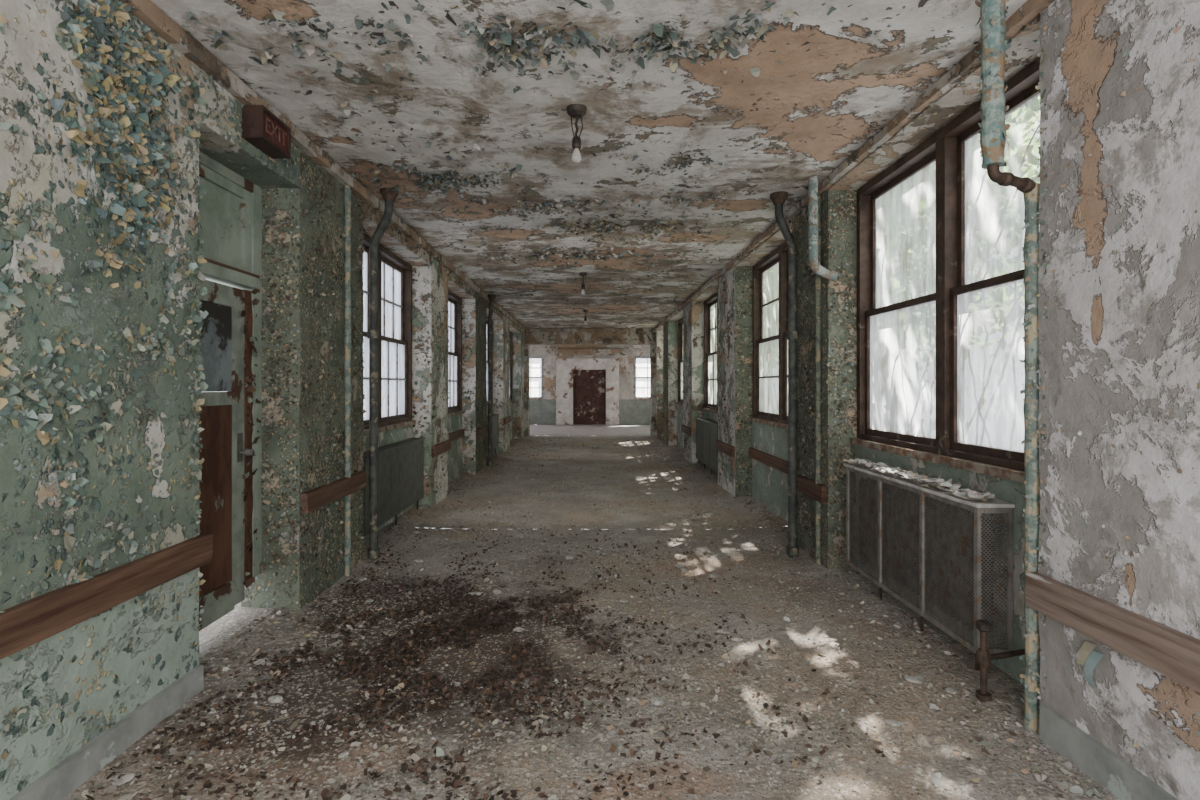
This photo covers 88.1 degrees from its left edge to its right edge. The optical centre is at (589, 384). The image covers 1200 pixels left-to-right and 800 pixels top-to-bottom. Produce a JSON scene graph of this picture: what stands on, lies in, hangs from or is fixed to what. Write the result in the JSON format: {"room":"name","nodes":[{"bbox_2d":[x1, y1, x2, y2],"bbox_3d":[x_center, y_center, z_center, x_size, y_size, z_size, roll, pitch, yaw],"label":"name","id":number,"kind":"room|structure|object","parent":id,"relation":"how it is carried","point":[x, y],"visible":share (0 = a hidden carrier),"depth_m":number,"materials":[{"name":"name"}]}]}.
{"room":"abandoned hospital corridor","nodes":[
{"label":"abandoned hospital corridor","id":0,"kind":"room"},
{"bbox_2d":[0,0,523,799],"bbox_3d":[-2.096,-0.083,8.750,0.443,3.181,19.511,0,0,0],"label":"wall","id":1,"kind":"structure","parent":0,"point":[105,124],"depth_m":2.63,"materials":[{"name":"green paint"}]},
{"bbox_2d":[0,533,212,659],"bbox_3d":[-1.897,0.810,1.287,0.045,0.150,3.598,0,0,0],"label":"wall rail","id":2,"kind":"object","parent":1,"relation":"attached to","point":[25,624],"visible":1,"depth_m":2.35,"materials":[{"name":"brown wood"}]},
{"bbox_2d":[9,664,203,799],"bbox_3d":[-1.908,1.435,1.020,0.031,0.134,4.041,0,0,0],"label":"baseboard","id":3,"kind":"structure","parent":1,"relation":"attached to","point":[70,773],"depth_m":2.46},
{"bbox_2d":[199,151,261,629],"bbox_3d":[-2.208,0.100,3.575,0.185,2.800,1.050,0,0,0],"label":"door","id":4,"kind":"structure","parent":1,"relation":"in","point":[231,207],"depth_m":3.80,"materials":[{"name":"paint"}]},
{"bbox_2d":[242,105,290,158],"bbox_3d":[-1.863,-1.455,3.580,0.115,0.180,0.320,0,0,0],"label":"exit sign","id":5,"kind":"object","parent":1,"relation":"attached to","point":[262,129],"visible":1,"depth_m":3.50,"materials":[{"name":"red metal"}]},
{"bbox_2d":[116,0,525,331],"bbox_3d":[-1.896,-1.600,8.550,0.069,0.098,19.108,0,0,0],"label":"trim","id":6,"kind":"structure","parent":1,"relation":"attached to","point":[149,12],"depth_m":3.42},
{"bbox_2d":[301,471,365,513],"bbox_3d":[-1.897,0.790,4.662,0.045,0.145,1.100,0,0,0],"label":"wall rail","id":7,"kind":"object","parent":1,"relation":"attached to","point":[311,500],"visible":0.99,"depth_m":4.50,"materials":[{"name":"brown wood"}]},
{"bbox_2d":[344,185,350,575],"bbox_3d":[-1.900,-0.050,4.860,0.053,3.100,0.056,0,0,36],"label":"conduit","id":8,"kind":"object","parent":1,"relation":"attached to","point":[347,190],"visible":0.94,"depth_m":4.84,"materials":[{"name":"metal"}]},
{"bbox_2d":[363,233,415,435],"bbox_3d":[-2.195,-0.482,6.375,0.190,1.915,2.250,0,0,0],"label":"window","id":9,"kind":"structure","parent":1,"relation":"in","point":[394,274],"depth_m":6.97,"materials":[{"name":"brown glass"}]},
{"bbox_2d":[432,440,450,457],"bbox_3d":[-1.897,0.811,7.950,0.045,0.146,0.882,0,0,0],"label":"wall rail","id":10,"kind":"object","parent":1,"relation":"attached to","point":[442,447],"visible":1,"depth_m":7.83,"materials":[{"name":"brown wood"}]},
{"bbox_2d":[448,429,463,441],"bbox_3d":[-2.118,0.800,9.400,0.045,0.137,1.908,0,0,0],"label":"wall rail","id":11,"kind":"object","parent":1,"relation":"attached to","point":[458,434],"visible":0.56,"depth_m":9.73,"materials":[{"name":"brown wood"}]},
{"bbox_2d":[448,291,464,416],"bbox_3d":[-2.195,-0.482,9.400,0.190,1.915,2.000,0,0,0],"label":"window","id":12,"kind":"structure","parent":1,"relation":"in","point":[454,302],"depth_m":10.19,"materials":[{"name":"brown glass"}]},
{"bbox_2d":[476,425,487,436],"bbox_3d":[-1.897,0.810,10.949,0.045,0.144,1.080,0,0,0],"label":"wall rail","id":13,"kind":"object","parent":1,"relation":"attached to","point":[483,430],"visible":0.99,"depth_m":10.79,"materials":[{"name":"brown wood"}]},
{"bbox_2d":[486,316,494,407],"bbox_3d":[-2.195,-0.482,12.600,0.190,1.915,2.200,0,0,0],"label":"window","id":14,"kind":"structure","parent":1,"relation":"in","point":[493,405],"depth_m":13.60,"materials":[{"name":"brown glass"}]},
{"bbox_2d":[503,416,510,424],"bbox_3d":[-1.897,0.809,14.250,0.045,0.146,1.082,0,0,0],"label":"wall rail","id":15,"kind":"object","parent":1,"relation":"attached to","point":[506,420],"visible":1,"depth_m":14.00,"materials":[{"name":"brown wood"}]},
{"bbox_2d":[509,332,513,402],"bbox_3d":[-2.195,-0.482,16.000,0.190,1.915,2.400,0,0,0],"label":"window","id":16,"kind":"structure","parent":1,"relation":"in","point":[510,376],"depth_m":17.14,"materials":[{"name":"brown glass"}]},
{"bbox_2d":[152,0,1027,328],"bbox_3d":[0.000,-1.721,11.400,8.800,0.258,24.800,0,0,0],"label":"ceiling","id":17,"kind":"structure","parent":0,"point":[698,112],"depth_m":3.67,"materials":[{"name":"paint"}]},
{"bbox_2d":[566,104,586,163],"bbox_3d":[-0.080,-1.484,3.690,0.124,0.331,0.124,0,0,0],"label":"ceiling lamp","id":18,"kind":"object","parent":17,"relation":"hanging from","point":[577,111],"visible":1,"depth_m":3.67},
{"bbox_2d":[572,136,580,149],"bbox_3d":[-0.080,-1.440,3.690,0.056,0.070,0.056,0,0,0],"label":"socket","id":19,"kind":"object","parent":18,"relation":"attached to","point":[576,141],"depth_m":3.67,"materials":[{"name":"brown metal"}]},
{"bbox_2d":[579,272,586,294],"bbox_3d":[-0.100,-1.484,9.100,0.124,0.331,0.124,0,0,0],"label":"ceiling lamp","id":20,"kind":"object","parent":17,"relation":"hanging from","point":[583,274],"visible":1,"depth_m":9.08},
{"bbox_2d":[583,309,587,324],"bbox_3d":[-0.100,-1.484,13.600,0.124,0.331,0.124,0,0,0],"label":"ceiling lamp","id":21,"kind":"object","parent":17,"relation":"hanging from","point":[584,310],"visible":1,"depth_m":13.58,"materials":[{"name":"black metal"}]},
{"bbox_2d":[974,0,1039,730],"bbox_3d":[1.795,-0.075,2.643,0.349,3.150,0.121,0,0,-23],"label":"pipe","id":22,"kind":"object","parent":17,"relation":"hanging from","point":[992,26],"visible":0.91,"depth_m":2.67,"materials":[{"name":"metal"}]},
{"bbox_2d":[530,345,649,424],"bbox_3d":[-0.002,-0.074,23.552,8.407,3.162,0.509,0,0,0],"label":"wall","id":23,"kind":"structure","parent":0,"point":[632,411],"depth_m":23.50,"materials":[{"name":"paint"}]},
{"bbox_2d":[530,356,543,399],"bbox_3d":[-2.250,-0.268,23.595,1.000,1.705,0.190,0,0,0],"label":"window","id":24,"kind":"structure","parent":23,"relation":"in","point":[536,366],"depth_m":23.61,"materials":[{"name":"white glass"}]},
{"bbox_2d":[556,358,618,424],"bbox_3d":[-0.090,0.251,23.504,2.387,2.505,0.172,0,0,0],"label":"door","id":25,"kind":"structure","parent":23,"relation":"in","point":[587,390],"depth_m":23.42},
{"bbox_2d":[633,356,649,399],"bbox_3d":[2.200,-0.268,23.595,1.100,1.705,0.190,0,0,0],"label":"window","id":26,"kind":"structure","parent":23,"relation":"in","point":[644,365],"depth_m":23.61,"materials":[{"name":"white glass"}]},
{"bbox_2d":[524,328,655,435],"bbox_3d":[-0.001,-0.075,18.300,8.409,3.160,0.414,0,0,0],"label":"archway","id":27,"kind":"structure","parent":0,"point":[599,336],"depth_m":18.10,"materials":[{"name":"paint"}]},
{"bbox_2d":[62,424,1119,799],"bbox_3d":[0.000,1.489,11.450,8.800,0.069,24.900,0,0,0],"label":"floor","id":28,"kind":"structure","parent":0,"point":[230,641],"depth_m":3.29,"materials":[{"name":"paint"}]},
{"bbox_2d":[111,772,135,785],"bbox_3d":[-1.770,1.491,2.344,0.075,0.016,0.080,0,0,0],"label":"chunk","id":29,"kind":"object","parent":28,"relation":"on","point":[127,777],"visible":0.99,"depth_m":2.34,"materials":[{"name":"white paint"}]},
{"bbox_2d":[254,659,264,664],"bbox_3d":[-1.781,1.492,3.344,0.052,0.018,0.054,0,0,-17],"label":"chunk","id":30,"kind":"object","parent":28,"relation":"on","point":[259,661],"visible":1,"depth_m":3.33,"materials":[{"name":"grey paint"}]},
{"bbox_2d":[268,695,282,702],"bbox_3d":[-1.502,1.500,2.961,0.066,0.028,0.063,0,0,-26],"label":"chunk","id":31,"kind":"object","parent":28,"relation":"on","point":[273,699],"visible":1,"depth_m":2.95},
{"bbox_2d":[338,752,348,757],"bbox_3d":[-1.003,1.505,2.524,0.038,0.010,0.038,0,0,0],"label":"chunk","id":32,"kind":"object","parent":28,"relation":"on","point":[343,754],"visible":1,"depth_m":2.52,"materials":[{"name":"white paint"}]},
{"bbox_2d":[368,188,397,559],"bbox_3d":[-1.764,-0.075,5.293,0.301,3.150,0.147,0,0,34],"label":"riser pipe","id":33,"kind":"object","parent":28,"relation":"on","point":[389,197],"visible":0.99,"depth_m":5.30,"materials":[{"name":"metal"}]},
{"bbox_2d":[363,438,425,548],"bbox_3d":[-2.052,1.065,6.460,0.160,0.871,1.952,0,0,0],"label":"radiator cover","id":34,"kind":"object","parent":28,"relation":"on","point":[401,463],"visible":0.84,"depth_m":6.40,"materials":[{"name":"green metal"}]},
{"bbox_2d":[450,681,460,686],"bbox_3d":[-0.680,1.508,3.126,0.052,0.012,0.057,0,0,0],"label":"chunk","id":35,"kind":"object","parent":28,"relation":"on","point":[456,684],"visible":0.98,"depth_m":3.12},
{"bbox_2d":[468,592,481,595],"bbox_3d":[-0.832,1.507,4.473,0.105,0.022,0.059,0,0,0],"label":"chunk","id":36,"kind":"object","parent":28,"relation":"on","point":[471,593],"visible":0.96,"depth_m":4.46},
{"bbox_2d":[487,294,495,465],"bbox_3d":[-1.807,-0.075,11.363,0.164,3.150,0.175,0,0,0],"label":"riser pipe","id":37,"kind":"object","parent":28,"relation":"on","point":[491,297],"visible":0.99,"depth_m":11.37,"materials":[{"name":"metal"}]},
{"bbox_2d":[486,414,498,453],"bbox_3d":[-2.052,1.065,12.549,0.160,0.870,1.929,0,0,0],"label":"radiator cover","id":38,"kind":"object","parent":28,"relation":"on","point":[495,417],"visible":0.38,"depth_m":12.97,"materials":[{"name":"green metal"}]},
{"bbox_2d":[493,589,500,593],"bbox_3d":[-0.679,1.508,4.515,0.066,0.028,0.078,0,0,0],"label":"chunk","id":39,"kind":"object","parent":28,"relation":"on","point":[496,591],"visible":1,"depth_m":4.50,"materials":[{"name":"beige paint"}]},
{"bbox_2d":[513,627,525,631],"bbox_3d":[-0.440,1.504,3.808,0.074,0.018,0.072,0,0,-43],"label":"chunk","id":40,"kind":"object","parent":28,"relation":"on","point":[518,629],"visible":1,"depth_m":3.80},
{"bbox_2d":[75,436,1110,799],"bbox_3d":[-0.005,1.497,9.951,3.775,0.069,16.154,0,0,0],"label":"debris","id":41,"kind":"object","parent":28,"relation":"on","point":[936,778],"visible":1,"depth_m":3.00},
{"bbox_2d":[651,697,662,705],"bbox_3d":[0.318,1.500,2.947,0.057,0.019,0.079,0,0,0],"label":"chunk","id":42,"kind":"object","parent":28,"relation":"on","point":[656,701],"visible":1,"depth_m":2.93,"materials":[{"name":"white paint"}]},
{"bbox_2d":[695,418,717,473],"bbox_3d":[2.043,1.055,10.550,0.180,0.890,1.935,0,0,0],"label":"radiator cover","id":43,"kind":"object","parent":28,"relation":"on","point":[706,429],"visible":0.77,"depth_m":10.44,"materials":[{"name":"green metal"}]},
{"bbox_2d":[709,574,718,577],"bbox_3d":[0.979,1.504,4.887,0.077,0.021,0.068,0,0,0],"label":"chunk","id":44,"kind":"object","parent":28,"relation":"on","point":[710,575],"visible":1,"depth_m":4.87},
{"bbox_2d":[716,629,727,633],"bbox_3d":[0.809,1.505,3.783,0.055,0.020,0.077,0,0,-43],"label":"chunk","id":45,"kind":"object","parent":28,"relation":"on","point":[722,631],"visible":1,"depth_m":3.77,"materials":[{"name":"white paint"}]},
{"bbox_2d":[731,637,742,641],"bbox_3d":[0.870,1.505,3.671,0.065,0.021,0.049,0,0,44],"label":"chunk","id":46,"kind":"object","parent":28,"relation":"on","point":[737,639],"visible":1,"depth_m":3.66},
{"bbox_2d":[770,191,797,556],"bbox_3d":[1.685,-0.075,5.386,0.279,3.150,0.147,0,0,-34],"label":"riser pipe","id":47,"kind":"object","parent":28,"relation":"on","point":[778,198],"visible":1,"depth_m":5.39,"materials":[{"name":"metal"}]},
{"bbox_2d":[811,756,818,761],"bbox_3d":[0.909,1.509,2.500,0.029,0.013,0.038,0,0,39],"label":"chunk","id":48,"kind":"object","parent":28,"relation":"on","point":[814,758],"visible":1,"depth_m":2.49,"materials":[{"name":"white paint"}]},
{"bbox_2d":[885,719,901,725],"bbox_3d":[1.359,1.511,2.774,0.067,0.015,0.055,0,0,0],"label":"chunk","id":49,"kind":"object","parent":28,"relation":"on","point":[890,721],"visible":1,"depth_m":2.76,"materials":[{"name":"white paint"}]},
{"bbox_2d":[904,676,924,683],"bbox_3d":[1.649,1.494,3.141,0.087,0.018,0.085,0,0,0],"label":"chunk","id":50,"kind":"object","parent":28,"relation":"on","point":[914,679],"visible":1,"depth_m":3.13,"materials":[{"name":"white paint"}]},
{"bbox_2d":[843,463,1014,670],"bbox_3d":[2.032,1.047,3.921,0.200,0.906,1.630,0,0,0],"label":"radiator cover","id":51,"kind":"object","parent":28,"relation":"on","point":[940,552],"visible":0.91,"depth_m":3.54,"materials":[{"name":"grey metal"}]},
{"bbox_2d":[844,459,994,501],"bbox_3d":[2.008,0.564,3.923,0.195,0.057,1.625,0,0,0],"label":"crumbs","id":52,"kind":"object","parent":51,"relation":"on","point":[940,484],"visible":1,"depth_m":3.64,"materials":[{"name":"paint"}]},
{"bbox_2d":[946,687,957,693],"bbox_3d":[1.764,1.490,3.022,0.053,0.014,0.067,0,0,0],"label":"chunk","id":53,"kind":"object","parent":28,"relation":"on","point":[951,690],"visible":1,"depth_m":3.01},
{"bbox_2d":[975,619,1024,702],"bbox_3d":[1.966,1.308,2.954,0.285,0.385,0.066,0,0,-13],"label":"radiator valve","id":54,"kind":"object","parent":28,"relation":"on","point":[983,656],"visible":0.98,"depth_m":2.92,"materials":[{"name":"metal"}]},
{"bbox_2d":[656,0,1199,799],"bbox_3d":[2.103,-0.091,8.751,0.430,3.196,19.512,0,0,0],"label":"wall","id":55,"kind":"structure","parent":0,"point":[1118,86],"depth_m":2.38,"materials":[{"name":"grey paint"}]},
{"bbox_2d":[662,417,667,423],"bbox_3d":[1.897,0.890,15.692,0.045,0.147,0.987,0,0,0],"label":"wall rail","id":56,"kind":"object","parent":55,"relation":"attached to","point":[664,419],"visible":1,"depth_m":15.50,"materials":[{"name":"brown wood"}]},
{"bbox_2d":[676,318,682,405],"bbox_3d":[2.195,-0.547,14.000,0.190,2.045,2.400,0,0,0],"label":"window","id":57,"kind":"structure","parent":55,"relation":"in","point":[680,322],"depth_m":15.14,"materials":[{"name":"clear glass"}]},
{"bbox_2d":[681,425,691,435],"bbox_3d":[1.897,0.890,12.240,0.045,0.145,1.078,0,0,0],"label":"wall rail","id":58,"kind":"object","parent":55,"relation":"attached to","point":[684,429],"visible":1,"depth_m":12.05,"materials":[{"name":"brown wood"}]},
{"bbox_2d":[701,292,717,413],"bbox_3d":[2.195,-0.547,10.500,0.190,2.045,2.400,0,0,0],"label":"window","id":59,"kind":"structure","parent":55,"relation":"in","point":[711,304],"depth_m":11.37,"materials":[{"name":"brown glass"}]},
{"bbox_2d":[715,440,734,456],"bbox_3d":[1.897,0.890,8.749,0.045,0.142,1.084,0,0,0],"label":"wall rail","id":60,"kind":"object","parent":55,"relation":"attached to","point":[721,446],"visible":1,"depth_m":8.58,"materials":[{"name":"brown wood"}]},
{"bbox_2d":[749,243,787,429],"bbox_3d":[2.195,-0.547,7.050,0.190,2.045,2.300,0,0,0],"label":"window","id":61,"kind":"structure","parent":55,"relation":"in","point":[770,274],"depth_m":7.62,"materials":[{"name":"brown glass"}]},
{"bbox_2d":[749,447,787,473],"bbox_3d":[2.118,0.890,7.062,0.045,0.135,2.237,0,0,0],"label":"wall rail","id":62,"kind":"object","parent":55,"relation":"attached to","point":[772,461],"visible":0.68,"depth_m":7.24,"materials":[{"name":"brown wood"}]},
{"bbox_2d":[797,474,826,503],"bbox_3d":[1.897,0.891,5.335,0.045,0.154,0.649,0,0,0],"label":"wall rail","id":63,"kind":"object","parent":55,"relation":"attached to","point":[807,486],"visible":0.94,"depth_m":5.25,"materials":[{"name":"brown wood"}]},
{"bbox_2d":[815,194,820,564],"bbox_3d":[1.900,-0.050,5.160,0.048,3.100,0.050,0,0,35],"label":"conduit","id":64,"kind":"object","parent":55,"relation":"attached to","point":[817,277],"visible":0.88,"depth_m":5.14,"materials":[{"name":"green metal"}]},
{"bbox_2d":[806,176,837,279],"bbox_3d":[1.846,-1.244,4.942,0.242,0.811,0.086,0,0,-15],"label":"pipe","id":65,"kind":"object","parent":55,"relation":"attached to","point":[813,183],"visible":1,"depth_m":4.90,"materials":[{"name":"metal"}]},
{"bbox_2d":[654,0,1055,330],"bbox_3d":[1.894,-1.610,8.546,0.069,0.075,19.100,0,0,0],"label":"trim","id":66,"kind":"structure","parent":55,"relation":"attached to","point":[1031,9],"depth_m":3.71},
{"bbox_2d":[850,58,1039,482],"bbox_3d":[2.195,-0.547,3.825,0.190,2.045,2.350,0,0,0],"label":"window","id":67,"kind":"structure","parent":55,"relation":"in","point":[941,288],"depth_m":3.77,"materials":[{"name":"clear glass"}]},
{"bbox_2d":[1005,118,1038,163],"bbox_3d":[2.366,-0.033,3.847,0.047,3.092,2.424,0,0,0],"label":"ivy vine","id":68,"kind":"object","parent":55,"relation":"attached to","point":[1005,118],"visible":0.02,"depth_m":3.32,"materials":[{"name":"green plant"}]},
{"bbox_2d":[1077,641,1103,687],"bbox_3d":[1.884,1.055,2.337,0.048,0.150,0.079,0,0,0],"label":"paint curl","id":69,"kind":"object","parent":55,"relation":"attached to","point":[1087,648],"visible":1,"depth_m":2.33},
{"bbox_2d":[1039,705,1178,799],"bbox_3d":[1.910,1.425,0.810,0.026,0.157,3.623,0,0,0],"label":"baseboard","id":70,"kind":"structure","parent":55,"relation":"attached to","point":[1092,758],"depth_m":2.32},
{"bbox_2d":[1025,572,1199,692],"bbox_3d":[1.897,0.880,1.081,0.045,0.160,3.178,0,0,0],"label":"wall rail","id":71,"kind":"object","parent":55,"relation":"attached to","point":[1174,654],"visible":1,"depth_m":2.19,"materials":[{"name":"brown wood"}]},
{"label":"outside","id":72,"kind":"structure","parent":0,"visible":0},
{"bbox_2d":[1005,96,1039,171],"bbox_3d":[4.839,-2.815,4.901,4.792,9.253,5.410,0,0,0],"label":"tree","id":73,"kind":"object","parent":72,"point":[1030,116],"visible":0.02,"depth_m":5.48,"materials":[{"name":"green plant"}]},
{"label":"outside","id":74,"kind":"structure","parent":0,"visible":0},
{"bbox_2d":[1006,110,1038,172],"bbox_3d":[4.889,-3.054,10.601,5.788,9.730,5.342,0,0,0],"label":"tree","id":75,"kind":"object","parent":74,"point":[1025,141],"visible":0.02,"depth_m":8.52,"materials":[{"name":"green plant"}]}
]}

